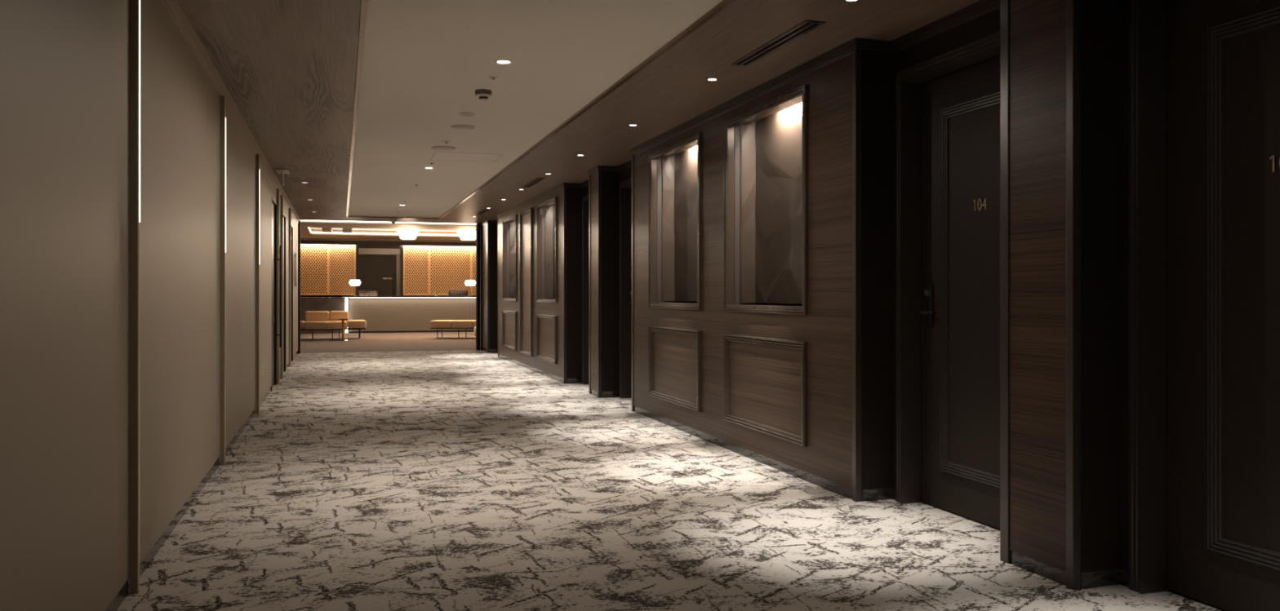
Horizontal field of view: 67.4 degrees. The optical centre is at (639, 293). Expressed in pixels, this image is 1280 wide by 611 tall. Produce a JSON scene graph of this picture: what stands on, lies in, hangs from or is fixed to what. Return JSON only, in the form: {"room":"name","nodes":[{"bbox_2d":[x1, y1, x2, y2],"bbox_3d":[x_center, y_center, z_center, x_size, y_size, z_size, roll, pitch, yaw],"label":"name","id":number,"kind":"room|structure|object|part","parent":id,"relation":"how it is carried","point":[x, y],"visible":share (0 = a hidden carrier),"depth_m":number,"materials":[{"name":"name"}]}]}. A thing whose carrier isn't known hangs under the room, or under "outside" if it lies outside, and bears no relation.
{"room":"hotel corridor","nodes":[
{"label":"hotel corridor","id":0,"kind":"room"},
{"bbox_2d":[0,0,297,610],"bbox_3d":[-3.276,-0.120,7.673,0.214,2.440,20.600,0,0,-17],"label":"wall","id":1,"kind":"structure","parent":0,"point":[64,64],"depth_m":3.12,"materials":[{"name":"beige paint"}]},
{"bbox_2d":[129,0,140,594],"bbox_3d":[-1.851,-0.081,3.521,0.035,2.362,0.024,0,0,-17],"label":"trim","id":2,"kind":"structure","parent":1,"relation":"attached to","point":[135,5],"depth_m":3.51,"materials":[{"name":"beige paint"}]},
{"bbox_2d":[105,351,297,610],"bbox_3d":[-3.278,1.070,7.672,0.210,0.060,20.600,0,0,-17],"label":"baseboard","id":3,"kind":"structure","parent":1,"relation":"attached to","point":[124,592],"depth_m":4.52,"materials":[{"name":"wood"}]},
{"bbox_2d":[220,96,226,465],"bbox_3d":[-2.672,-0.081,6.155,0.035,2.362,0.024,0,0,-17],"label":"trim","id":4,"kind":"structure","parent":1,"relation":"attached to","point":[223,119],"depth_m":6.14,"materials":[{"name":"beige paint"}]},
{"bbox_2d":[161,0,299,223],"bbox_3d":[-3.161,-1.301,7.708,0.026,0.078,20.600,0,0,-17],"label":"trim","id":5,"kind":"structure","parent":1,"relation":"attached to","point":[174,7],"depth_m":5.78,"materials":[{"name":"beige paint"}]},
{"bbox_2d":[255,154,259,414],"bbox_3d":[-3.476,-0.081,8.733,0.035,2.362,0.024,0,0,-17],"label":"trim","id":6,"kind":"structure","parent":1,"relation":"attached to","point":[257,156],"depth_m":8.72,"materials":[{"name":"beige paint"}]},
{"bbox_2d":[271,196,281,391],"bbox_3d":[-4.232,0.007,11.146,0.096,2.185,0.860,0,0,-17],"label":"door","id":7,"kind":"structure","parent":1,"relation":"in","point":[274,259],"depth_m":11.47,"materials":[{"name":"brown wood"}]},
{"bbox_3d":[-4.255,0.007,11.138,0.024,2.185,0.860,0,0,-17],"label":"frame","id":8,"kind":"part","parent":7,"relation":"part of","materials":[{"name":"brown wood"}]},
{"bbox_3d":[-4.327,0.040,11.472,0.084,1.220,0.024,0,0,-17],"label":"pull handle","id":9,"kind":"part","parent":7,"relation":"part of","materials":[{"name":"black metal"}]},
{"bbox_2d":[276,188,279,384],"bbox_3d":[-4.366,-0.081,11.582,0.032,2.362,0.024,0,0,-17],"label":"trim","id":10,"kind":"structure","parent":1,"relation":"attached to","point":[277,189],"depth_m":11.57,"materials":[{"name":"beige paint"}]},
{"bbox_2d":[280,195,283,378],"bbox_3d":[-4.600,-0.081,12.332,0.032,2.362,0.024,0,0,-17],"label":"trim","id":11,"kind":"structure","parent":1,"relation":"attached to","point":[282,196],"depth_m":12.32,"materials":[{"name":"beige paint"}]},
{"bbox_2d":[283,213,285,371],"bbox_3d":[-4.868,0.007,13.084,0.036,2.185,0.880,0,0,-17],"label":"door","id":12,"kind":"structure","parent":1,"relation":"in","point":[284,215],"depth_m":13.47,"materials":[{"name":"brown wood"}]},
{"bbox_2d":[288,208,291,367],"bbox_3d":[-5.210,-0.081,14.289,0.032,2.362,0.024,0,0,-17],"label":"trim","id":13,"kind":"structure","parent":1,"relation":"attached to","point":[290,209],"depth_m":14.28,"materials":[{"name":"beige paint"}]},
{"bbox_2d":[291,224,293,361],"bbox_3d":[-5.489,0.007,15.075,0.036,2.185,0.890,0,0,-17],"label":"door","id":14,"kind":"structure","parent":1,"relation":"in","point":[291,224],"depth_m":15.47,"materials":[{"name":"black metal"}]},
{"bbox_2d":[293,252,297,286],"bbox_3d":[-5.732,-0.390,15.968,0.036,0.560,0.320,0,0,-17],"label":"wall sign","id":15,"kind":"object","parent":1,"relation":"attached to","point":[295,255],"visible":1,"depth_m":15.96,"materials":[{"name":"metal"}]},
{"bbox_3d":[-5.721,-0.390,15.971,0.014,0.560,0.320,0,0,-17],"label":"sign panel","id":16,"kind":"part","parent":15,"relation":"part of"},
{"bbox_2d":[297,219,300,354],"bbox_3d":[-6.219,-0.120,17.523,0.031,2.440,0.240,0,0,-17],"label":"trim","id":17,"kind":"structure","parent":1,"relation":"attached to","point":[299,224],"depth_m":17.41,"materials":[{"name":"brown wood"}]},
{"bbox_2d":[300,244,328,295],"bbox_3d":[-9.600,-0.680,27.572,1.227,1.480,0.080,0,0,-17],"label":"lattice panel","id":18,"kind":"object","parent":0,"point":[313,257],"visible":0.56,"depth_m":27.63,"materials":[{"name":"brown wood"}]},
{"bbox_2d":[344,297,348,331],"bbox_3d":[-7.727,0.608,28.136,14.000,0.985,0.280,0,0,-17],"label":"wall","id":19,"kind":"structure","parent":0,"point":[344,298],"depth_m":27.77,"materials":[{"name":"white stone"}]},
{"bbox_2d":[328,244,355,295],"bbox_3d":[-8.650,-0.680,27.868,0.763,1.480,0.080,0,0,-17],"label":"lattice panel","id":20,"kind":"object","parent":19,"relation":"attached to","point":[341,258],"visible":0.97,"depth_m":27.86,"materials":[{"name":"brown wood"}]},
{"bbox_2d":[355,244,403,296],"bbox_3d":[-7.648,-0.150,28.202,1.330,2.500,0.200,0,0,-17],"label":"door","id":21,"kind":"structure","parent":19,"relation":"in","point":[379,268],"depth_m":28.25,"materials":[{"name":"wood"}]},
{"bbox_3d":[-7.158,-0.015,28.428,0.110,2.230,0.060,0,0,-17],"label":"panel","id":22,"kind":"part","parent":21,"relation":"part of","materials":[{"name":"brown wood"}]},
{"bbox_2d":[403,245,429,295],"bbox_3d":[-6.641,-0.680,28.495,0.753,1.480,0.080,0,0,-17],"label":"lattice panel","id":23,"kind":"object","parent":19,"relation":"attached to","point":[415,258],"visible":1,"depth_m":28.48,"materials":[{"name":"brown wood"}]},
{"bbox_2d":[300,221,475,240],"bbox_3d":[-6.735,-1.700,24.956,14.000,0.300,7.060,0,0,-17],"label":"ceiling","id":24,"kind":"structure","parent":0,"point":[305,233],"depth_m":23.44,"materials":[{"name":"white paint"}]},
{"bbox_2d":[311,231,458,235],"bbox_3d":[-5.263,-1.603,26.415,7.120,0.047,0.028,0,0,-17],"label":"light strip","id":25,"kind":"object","parent":24,"relation":"attached to","point":[332,233],"visible":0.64,"depth_m":25.86,"materials":[{"name":"white plastic"}]},
{"bbox_2d":[300,240,475,246],"bbox_3d":[-7.686,-1.475,28.007,14.000,0.150,0.050,0,0,-17],"label":"trim","id":26,"kind":"structure","parent":24,"relation":"attached to","point":[302,242],"depth_m":28.07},
{"bbox_2d":[300,238,475,242],"bbox_3d":[-7.552,-1.525,27.577,14.000,0.050,0.050,0,0,-17],"label":"trim","id":27,"kind":"structure","parent":24,"relation":"attached to","point":[333,239],"depth_m":27.67,"materials":[{"name":"brown wood"}]},
{"bbox_2d":[300,219,475,225],"bbox_3d":[-5.680,-1.600,21.572,13.600,0.052,0.029,0,0,-17],"label":"light strip","id":28,"kind":"object","parent":24,"relation":"attached to","point":[300,220],"visible":0.18,"depth_m":21.57,"materials":[{"name":"white plastic"}]},
{"bbox_2d":[300,244,475,297],"bbox_3d":[-7.807,-0.375,28.393,14.000,2.950,0.140,0,0,-17],"label":"wall","id":29,"kind":"structure","parent":0,"point":[370,245],"depth_m":28.02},
{"bbox_2d":[310,227,475,231],"bbox_3d":[-4.802,-1.770,25.056,7.250,0.160,2.900,0,0,-17],"label":"ceiling","id":30,"kind":"structure","parent":0,"point":[337,228],"depth_m":25.56,"materials":[{"name":"white paint"}]},
{"bbox_2d":[321,227,332,232],"bbox_3d":[-7.877,-1.642,24.150,0.240,0.096,2.300,0,0,-17],"label":"ceiling vent","id":31,"kind":"object","parent":30,"relation":"in","point":[324,229],"visible":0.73,"depth_m":24.22,"materials":[{"name":"grey plastic"}]},
{"bbox_2d":[342,227,352,232],"bbox_3d":[-7.409,-1.642,24.296,0.240,0.096,2.300,0,0,-17],"label":"ceiling vent","id":32,"kind":"object","parent":30,"relation":"in","point":[344,229],"visible":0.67,"depth_m":24.50,"materials":[{"name":"grey plastic"}]},
{"bbox_2d":[396,229,418,239],"bbox_3d":[-5.802,-1.517,24.012,0.549,0.346,0.549,0,0,-17],"label":"chandelier","id":33,"kind":"object","parent":30,"relation":"hanging from","point":[406,235],"visible":0.94,"depth_m":23.88,"materials":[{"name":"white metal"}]},
{"bbox_2d":[457,230,475,240],"bbox_3d":[-4.359,-1.517,24.357,0.549,0.346,0.549,0,0,-17],"label":"chandelier","id":34,"kind":"object","parent":30,"relation":"hanging from","point":[466,236],"visible":0.88,"depth_m":24.21,"materials":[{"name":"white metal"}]},
{"bbox_2d":[429,245,471,295],"bbox_3d":[-5.688,-0.680,28.792,1.243,1.480,0.080,0,0,-17],"label":"lattice panel","id":35,"kind":"object","parent":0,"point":[450,267],"visible":0.84,"depth_m":28.77,"materials":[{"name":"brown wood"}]},
{"bbox_2d":[471,246,475,295],"bbox_3d":[-4.552,-0.680,29.146,1.137,1.480,0.080,0,0,-17],"label":"lattice panel","id":36,"kind":"object","parent":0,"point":[473,248],"visible":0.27,"depth_m":28.97,"materials":[{"name":"brown wood"}]},
{"bbox_2d":[177,0,980,223],"bbox_3d":[-1.492,-1.400,8.229,3.950,0.120,20.600,0,0,-17],"label":"ceiling","id":37,"kind":"structure","parent":0,"point":[424,62],"depth_m":6.00,"materials":[{"name":"paint"}]},
{"bbox_2d":[275,168,289,186],"bbox_3d":[-3.912,-1.262,10.512,0.124,0.155,0.380,0,0,-17],"label":"hanging sign","id":38,"kind":"object","parent":37,"relation":"hanging from","point":[282,171],"visible":1,"depth_m":10.43,"materials":[{"name":"metal"}]},
{"bbox_3d":[-3.912,-1.256,10.512,0.014,0.143,0.200,0,0,-17],"label":"sign plate","id":39,"kind":"part","parent":38,"relation":"part of","materials":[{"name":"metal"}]},
{"bbox_2d":[389,218,397,223],"bbox_3d":[-4.448,-1.297,17.321,0.132,0.086,0.132,0,0,-17],"label":"dome camera","id":40,"kind":"object","parent":37,"relation":"attached to","point":[393,220],"visible":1,"depth_m":17.28,"materials":[{"name":"white plastic"}]},
{"bbox_2d":[431,146,456,151],"bbox_3d":[-1.830,-1.346,8.951,0.228,0.020,0.228,0,0,-17],"label":"ceiling speaker","id":41,"kind":"object","parent":37,"relation":"attached to","point":[436,148],"visible":1,"depth_m":8.90},
{"bbox_2d":[450,124,475,129],"bbox_3d":[-1.444,-1.346,7.814,0.196,0.020,0.196,0,0,-17],"label":"ceiling speaker","id":42,"kind":"object","parent":37,"relation":"attached to","point":[453,126],"visible":1,"depth_m":7.77},
{"bbox_2d":[430,151,503,162],"bbox_3d":[-1.732,-1.355,9.568,0.650,0.002,0.600,0,0,-17],"label":"access hatch","id":43,"kind":"object","parent":37,"relation":"attached to","point":[442,156],"visible":1,"depth_m":9.55,"materials":[{"name":"beige paint"}]},
{"bbox_2d":[459,111,475,116],"bbox_3d":[-1.306,-1.351,7.250,0.120,0.010,0.120,0,0,-17],"label":"recessed light","id":44,"kind":"object","parent":37,"relation":"in","point":[465,113],"visible":1,"depth_m":7.25,"materials":[{"name":"white plastic"}]},
{"bbox_2d":[475,209,489,215],"bbox_3d":[-2.619,-1.337,15.891,0.108,0.005,1.040,0,0,-17],"label":"ceiling vent","id":45,"kind":"object","parent":37,"relation":"in","point":[482,211],"visible":1,"depth_m":15.90,"materials":[{"name":"brown metal"}]},
{"bbox_2d":[475,88,492,101],"bbox_3d":[-1.049,-1.323,6.429,0.112,0.065,0.112,0,0,-17],"label":"smoke detector","id":46,"kind":"object","parent":37,"relation":"attached to","point":[483,95],"visible":1,"depth_m":6.39,"materials":[{"name":"grey plastic"}]},
{"bbox_2d":[488,75,497,80],"bbox_3d":[-0.919,-1.347,6.019,0.056,0.019,0.056,0,0,-17],"label":"sprinkler","id":47,"kind":"object","parent":37,"relation":"attached to","point":[493,77],"visible":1,"depth_m":6.01,"materials":[{"name":"white plastic"}]},
{"bbox_2d":[495,59,511,64],"bbox_3d":[-0.799,-1.354,5.627,0.096,0.004,0.096,0,0,-17],"label":"recessed light","id":48,"kind":"object","parent":37,"relation":"in","point":[501,61],"visible":1,"depth_m":5.62,"materials":[{"name":"white plastic"}]},
{"bbox_2d":[522,177,546,187],"bbox_3d":[-1.288,-1.337,11.624,0.108,0.005,1.000,0,0,-17],"label":"ceiling vent","id":49,"kind":"object","parent":37,"relation":"in","point":[536,180],"visible":1,"depth_m":11.59,"materials":[{"name":"brown metal"}]},
{"bbox_2d":[346,0,735,219],"bbox_3d":[-1.462,-1.347,7.730,1.629,0.019,19.630,0,0,-17],"label":"trim","id":50,"kind":"structure","parent":37,"relation":"attached to","point":[723,4],"depth_m":6.08,"materials":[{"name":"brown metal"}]},
{"bbox_2d":[706,78,718,81],"bbox_3d":[0.453,-1.338,6.018,0.076,0.004,0.076,0,0,-17],"label":"recessed light","id":51,"kind":"object","parent":37,"relation":"in","point":[708,79],"visible":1,"depth_m":6.01,"materials":[{"name":"white metal"}]},
{"bbox_2d":[730,19,825,66],"bbox_3d":[0.723,-1.337,5.175,0.108,0.005,0.950,0,0,-17],"label":"ceiling vent","id":52,"kind":"object","parent":37,"relation":"in","point":[805,27],"visible":1,"depth_m":5.12,"materials":[{"name":"brown metal"}]},
{"bbox_2d":[844,0,859,2],"bbox_3d":[0.966,-1.338,4.373,0.076,0.004,0.076,0,0,-17],"label":"recessed light","id":53,"kind":"object","parent":37,"relation":"in","point":[846,1],"visible":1,"depth_m":4.39,"materials":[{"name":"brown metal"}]},
{"bbox_2d":[116,331,1226,610],"bbox_3d":[-3.198,1.150,13.615,14.000,0.100,31.900,0,0,-17],"label":"floor","id":54,"kind":"structure","parent":0,"point":[463,480],"depth_m":4.63,"materials":[{"name":"carpet"}]},
{"bbox_2d":[300,297,344,333],"bbox_3d":[-10.362,0.608,25.837,4.600,0.985,0.540,0,0,-17],"label":"reception desk","id":55,"kind":"object","parent":54,"relation":"on","point":[307,304],"depth_m":26.10,"materials":[{"name":"brown wood"}]},
{"bbox_2d":[300,311,366,340],"bbox_3d":[-7.518,0.767,22.884,1.908,0.665,1.056,0,0,-17],"label":"sofa","id":56,"kind":"object","parent":54,"relation":"on","point":[314,320],"visible":0.89,"depth_m":22.89,"materials":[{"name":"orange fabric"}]},
{"bbox_2d":[300,320,305,328],"bbox_3d":[-8.232,0.755,22.814,0.504,0.180,0.759,0,0,-17],"label":"cushion","id":57,"kind":"object","parent":56,"relation":"on","point":[302,322],"depth_m":22.52,"materials":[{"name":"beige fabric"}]},
{"bbox_2d":[304,321,327,329],"bbox_3d":[-7.649,0.762,22.704,0.524,0.175,0.790,0,0,-17],"label":"seat cushion","id":58,"kind":"object","parent":56,"relation":"on","point":[308,325],"depth_m":22.42,"materials":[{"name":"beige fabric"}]},
{"bbox_3d":[-7.752,0.639,23.078,0.576,0.402,0.298,0,0,-11],"label":"backrest","id":59,"kind":"part","parent":56,"relation":"part of","materials":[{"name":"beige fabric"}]},
{"bbox_3d":[-7.518,0.862,22.890,1.875,0.020,0.980,0,0,-17],"label":"frame","id":60,"kind":"part","parent":56,"relation":"part of","materials":[{"name":"black metal"}]},
{"bbox_2d":[326,321,346,329],"bbox_3d":[-7.200,0.762,22.809,0.467,0.175,0.724,0,0,-17],"label":"seat cushion","id":61,"kind":"object","parent":56,"relation":"on","point":[330,325],"depth_m":22.53,"materials":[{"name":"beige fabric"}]},
{"bbox_3d":[-7.274,0.637,23.217,0.435,0.405,0.332,0,0,-17],"label":"backrest","id":62,"kind":"part","parent":56,"relation":"part of","materials":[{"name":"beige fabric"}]},
{"bbox_2d":[347,320,366,328],"bbox_3d":[-6.846,0.745,23.204,0.433,0.180,0.844,0,0,-17],"label":"cushion","id":63,"kind":"object","parent":56,"relation":"on","point":[351,323],"depth_m":22.86,"materials":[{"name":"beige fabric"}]},
{"bbox_2d":[328,318,347,341],"bbox_3d":[-6.977,0.848,22.199,0.470,0.505,0.470,0,0,-17],"label":"side table","id":64,"kind":"object","parent":54,"relation":"on","point":[342,319],"visible":1,"depth_m":22.20,"materials":[{"name":"gold metal"}]},
{"bbox_3d":[-6.875,0.854,22.231,0.056,0.477,0.056,0,0,-17],"label":"post","id":65,"kind":"part","parent":64,"relation":"part of","materials":[{"name":"gold metal"}]},
{"bbox_2d":[342,297,350,333],"bbox_3d":[-8.024,0.603,26.225,0.210,0.995,0.110,0,0,-17],"label":"column","id":66,"kind":"structure","parent":54,"relation":"on","point":[346,298],"depth_m":26.20,"materials":[{"name":"white"}]},
{"bbox_2d":[357,290,377,296],"bbox_3d":[-7.818,0.507,27.520,0.560,1.185,0.560,0,0,-17],"label":"desk chair","id":67,"kind":"object","parent":54,"relation":"on","point":[371,292],"visible":0.13,"depth_m":27.30,"materials":[{"name":"brown leather"}]},
{"bbox_2d":[348,296,475,333],"bbox_3d":[-5.874,0.591,27.184,4.530,1.018,0.680,0,0,-17],"label":"reception desk","id":68,"kind":"object","parent":54,"relation":"on","point":[382,314],"depth_m":26.76,"materials":[{"name":"stone"}]},
{"bbox_2d":[348,279,360,296],"bbox_3d":[-7.890,-0.148,26.576,0.320,0.460,0.320,0,0,-17],"label":"desk lamp","id":69,"kind":"object","parent":68,"relation":"on","point":[353,282],"visible":1,"depth_m":26.46,"materials":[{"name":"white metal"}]},
{"bbox_3d":[-7.890,-0.288,26.576,0.320,0.170,0.320,0,0,-17],"label":"lamp shade","id":70,"kind":"part","parent":69,"relation":"part of","materials":[{"name":"white"}]},
{"bbox_2d":[360,293,377,296],"bbox_3d":[-7.517,0.043,26.567,0.459,0.078,0.024,0,0,-17],"label":"sign","id":71,"kind":"object","parent":68,"relation":"on","point":[360,293],"visible":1,"depth_m":26.55,"materials":[{"name":"metal"}]},
{"bbox_2d":[350,296,475,297],"bbox_3d":[-5.855,0.102,27.190,4.490,0.040,0.680,0,0,-17],"label":"countertop","id":72,"kind":"structure","parent":68,"relation":"on","point":[350,296],"depth_m":26.69,"materials":[{"name":"white stone"}]},
{"bbox_2d":[464,280,475,296],"bbox_3d":[-4.864,-0.148,27.520,0.320,0.460,0.320,0,0,-17],"label":"desk lamp","id":73,"kind":"object","parent":68,"relation":"on","point":[470,283],"visible":0.99,"depth_m":27.41,"materials":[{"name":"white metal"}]},
{"bbox_3d":[-4.864,-0.288,27.520,0.320,0.170,0.320,0,0,-17],"label":"lamp shade","id":74,"kind":"part","parent":73,"relation":"part of","materials":[{"name":"white"}]},
{"bbox_2d":[430,320,475,338],"bbox_3d":[-4.449,0.884,23.465,1.220,0.432,0.720,0,0,0],"label":"upholstered bench","id":75,"kind":"object","parent":54,"relation":"on","point":[437,324],"visible":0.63,"depth_m":23.11,"materials":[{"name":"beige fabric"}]},
{"bbox_2d":[430,320,455,328],"bbox_3d":[-4.806,0.756,23.463,0.505,0.177,0.720,0,0,0],"label":"seat cushion","id":76,"kind":"object","parent":75,"relation":"on","point":[437,323],"depth_m":23.11,"materials":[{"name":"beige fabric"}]},
{"bbox_3d":[-4.449,0.856,23.465,1.200,0.018,0.680,0,0,0],"label":"frame","id":77,"kind":"part","parent":75,"relation":"part of","materials":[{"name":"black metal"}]},
{"bbox_2d":[451,320,475,328],"bbox_3d":[-4.289,0.756,23.465,0.520,0.177,0.720,0,0,0],"label":"seat cushion","id":78,"kind":"object","parent":75,"relation":"on","point":[458,323],"depth_m":23.11,"materials":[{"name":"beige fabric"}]},
{"bbox_2d":[448,290,467,296],"bbox_3d":[-5.374,0.507,28.283,0.560,1.185,0.560,0,0,-17],"label":"desk chair","id":79,"kind":"object","parent":54,"relation":"on","point":[451,293],"visible":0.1,"depth_m":28.05,"materials":[{"name":"brown leather"}]},
{"bbox_2d":[481,0,1167,590],"bbox_3d":[-0.363,-0.120,10.556,0.418,2.440,16.830,0,0,-17],"label":"wall","id":80,"kind":"structure","parent":0,"point":[1060,60],"depth_m":5.07,"materials":[{"name":"brown wood"}]},
{"bbox_2d":[475,223,481,350],"bbox_3d":[-3.111,-0.120,18.538,0.088,2.440,0.192,0,0,-17],"label":"trim","id":81,"kind":"structure","parent":80,"relation":"attached to","point":[478,226],"depth_m":18.45,"materials":[{"name":"wood"}]},
{"bbox_3d":[-2.800,-0.092,17.729,0.036,2.385,0.036,0,0,-17],"label":"corner post","id":82,"kind":"part","parent":80,"relation":"part of","materials":[{"name":"black wood"}]},
{"bbox_3d":[-2.689,-0.122,17.750,0.188,2.325,0.003,0,0,-17],"label":"return panel","id":83,"kind":"part","parent":80,"relation":"part of","materials":[{"name":"paint"}]},
{"bbox_2d":[502,310,516,351],"bbox_3d":[-2.096,0.590,15.389,0.026,0.610,1.250,0,0,-17],"label":"trim","id":84,"kind":"structure","parent":80,"relation":"attached to","point":[514,348],"depth_m":15.48,"materials":[{"name":"brown wood"}]},
{"bbox_2d":[502,214,516,302],"bbox_3d":[-1.986,-0.574,15.423,0.245,1.408,1.270,0,0,-17],"label":"wall niche","id":85,"kind":"object","parent":80,"relation":"attached to","point":[509,224],"visible":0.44,"depth_m":15.97,"materials":[{"name":"brown wood"}]},
{"bbox_3d":[-2.114,-0.604,15.982,0.110,1.348,0.012,0,0,-17],"label":"flank panel","id":86,"kind":"part","parent":85,"relation":"part of","materials":[{"name":"brown wood"}]},
{"bbox_2d":[520,207,532,356],"bbox_3d":[-1.665,-0.158,14.004,0.026,2.115,0.890,0,0,-17],"label":"trim","id":87,"kind":"structure","parent":80,"relation":"attached to","point":[530,210],"depth_m":13.88,"materials":[{"name":"brown wood"}]},
{"bbox_2d":[536,196,556,303],"bbox_3d":[-1.126,-0.574,12.664,0.245,1.408,1.230,0,0,-17],"label":"wall niche","id":88,"kind":"object","parent":80,"relation":"attached to","point":[546,211],"visible":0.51,"depth_m":13.19,"materials":[{"name":"brown wood"}]},
{"bbox_3d":[-1.252,-0.598,13.213,0.118,1.360,0.004,0,0,-17],"label":"panel","id":89,"kind":"part","parent":88,"relation":"part of","materials":[{"name":"brown wood"}]},
{"bbox_3d":[-1.248,-0.604,13.204,0.110,1.348,0.013,0,0,-17],"label":"flank panel","id":90,"kind":"part","parent":88,"relation":"part of","materials":[{"name":"brown wood"}]},
{"bbox_3d":[-1.032,-0.604,12.693,0.008,1.348,1.118,0,0,-17],"label":"panel","id":91,"kind":"part","parent":88,"relation":"part of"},
{"bbox_2d":[536,314,556,364],"bbox_3d":[-1.236,0.590,12.630,0.026,0.610,1.210,0,0,-17],"label":"trim","id":92,"kind":"structure","parent":80,"relation":"attached to","point":[540,316],"depth_m":12.53,"materials":[{"name":"brown wood"}]},
{"bbox_3d":[-0.801,-0.122,11.694,0.188,2.325,0.003,0,0,-17],"label":"return panel","id":93,"kind":"part","parent":80,"relation":"part of","materials":[{"name":"paint"}]},
{"bbox_2d":[582,195,588,384],"bbox_3d":[-0.472,-0.033,11.124,0.144,2.266,1.092,0,0,-17],"label":"door","id":94,"kind":"structure","parent":80,"relation":"in","point":[584,199],"depth_m":11.57,"materials":[{"name":"wood"}]},
{"bbox_3d":[-0.315,-0.122,10.137,0.188,2.325,0.003,0,0,-17],"label":"return panel","id":95,"kind":"part","parent":80,"relation":"part of","materials":[{"name":"paint"}]},
{"bbox_2d":[619,177,631,398],"bbox_3d":[0.010,-0.033,9.577,0.144,2.266,1.092,0,0,-17],"label":"door","id":96,"kind":"structure","parent":80,"relation":"in","point":[625,185],"depth_m":10.03,"materials":[{"name":"wood"}]},
{"bbox_2d":[648,132,701,310],"bbox_3d":[0.375,-0.574,7.853,0.245,1.408,1.250,0,0,-17],"label":"wall niche","id":97,"kind":"object","parent":80,"relation":"attached to","point":[674,171],"visible":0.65,"depth_m":8.33,"materials":[{"name":"brown wood"}]},
{"bbox_3d":[0.246,-0.598,8.412,0.118,1.360,0.004,0,0,-17],"label":"panel","id":98,"kind":"part","parent":97,"relation":"part of","materials":[{"name":"brown wood"}]},
{"bbox_3d":[0.250,-0.604,8.402,0.110,1.348,0.012,0,0,-17],"label":"flank panel","id":99,"kind":"part","parent":97,"relation":"part of","materials":[{"name":"brown wood"}]},
{"bbox_3d":[0.469,-0.604,7.882,0.008,1.348,1.138,0,0,-17],"label":"panel","id":100,"kind":"part","parent":97,"relation":"part of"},
{"bbox_2d":[648,325,701,412],"bbox_3d":[0.264,0.590,7.818,0.026,0.610,1.230,0,0,-17],"label":"trim","id":101,"kind":"structure","parent":80,"relation":"attached to","point":[690,405],"depth_m":7.70,"materials":[{"name":"brown wood"}]},
{"bbox_2d":[480,0,999,226],"bbox_3d":[0.100,-1.308,8.725,0.236,0.064,20.600,0,0,-17],"label":"trim","id":102,"kind":"structure","parent":80,"relation":"attached to","point":[981,7],"depth_m":5.56,"materials":[{"name":"brown wood"}]},
{"bbox_2d":[723,333,807,447],"bbox_3d":[0.778,0.590,6.171,0.026,0.610,1.230,0,0,-17],"label":"trim","id":103,"kind":"structure","parent":80,"relation":"attached to","point":[802,440],"depth_m":6.04,"materials":[{"name":"brown wood"}]},
{"bbox_2d":[723,84,808,315],"bbox_3d":[0.888,-0.574,6.206,0.245,1.408,1.250,0,0,-17],"label":"wall niche","id":104,"kind":"object","parent":80,"relation":"attached to","point":[766,145],"visible":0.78,"depth_m":6.54,"materials":[{"name":"brown wood"}]},
{"bbox_3d":[0.759,-0.598,6.765,0.118,1.360,0.004,0,0,-17],"label":"panel","id":105,"kind":"part","parent":104,"relation":"part of","materials":[{"name":"brown wood"}]},
{"bbox_3d":[0.763,-0.604,6.756,0.110,1.348,0.009,0,0,-17],"label":"flank panel","id":106,"kind":"part","parent":104,"relation":"part of","materials":[{"name":"brown wood"}]},
{"bbox_3d":[0.982,-0.604,6.235,0.008,1.348,1.138,0,0,-17],"label":"panel","id":107,"kind":"part","parent":104,"relation":"part of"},
{"bbox_3d":[1.258,-0.122,5.094,0.188,2.325,0.003,0,0,-17],"label":"return panel","id":108,"kind":"part","parent":80,"relation":"part of","materials":[{"name":"paint"}]},
{"bbox_2d":[895,31,999,529],"bbox_3d":[1.574,-0.033,4.564,0.144,2.266,1.089,0,0,-17],"label":"door","id":109,"kind":"structure","parent":80,"relation":"in","point":[960,313],"depth_m":4.80,"materials":[{"name":"wood"}]},
{"bbox_3d":[1.479,0.100,4.889,0.055,0.022,0.121,0,0,-17],"label":"lever handle","id":110,"kind":"part","parent":109,"relation":"part of","materials":[{"name":"black metal"}]},
{"bbox_3d":[1.494,0.060,4.946,0.012,0.220,0.044,0,0,-17],"label":"lock plate","id":111,"kind":"part","parent":109,"relation":"part of","materials":[{"name":"black metal"}]},
{"bbox_3d":[1.607,-0.015,4.574,0.017,1.830,0.587,0,0,-17],"label":"panel moulding","id":112,"kind":"part","parent":109,"relation":"part of","materials":[{"name":"brown wood"}]},
{"bbox_3d":[1.725,-0.122,3.595,0.188,2.325,0.003,0,0,-17],"label":"return panel","id":113,"kind":"part","parent":80,"relation":"part of","materials":[{"name":"paint"}]},
{"bbox_2d":[1128,0,1279,610],"bbox_3d":[2.040,-0.033,3.069,0.144,2.266,1.087,0,0,-17],"label":"door","id":114,"kind":"structure","parent":80,"relation":"in","point":[1224,55],"depth_m":3.39,"materials":[{"name":"wood"}]},
{"bbox_3d":[2.026,-0.033,3.065,0.116,2.266,1.087,0,0,-17],"label":"frame","id":115,"kind":"part","parent":114,"relation":"part of","materials":[{"name":"brown wood"}]},
{"bbox_3d":[2.074,-0.015,3.079,0.017,1.830,0.585,0,0,-17],"label":"panel moulding","id":116,"kind":"part","parent":114,"relation":"part of","materials":[{"name":"brown wood"}]}
]}

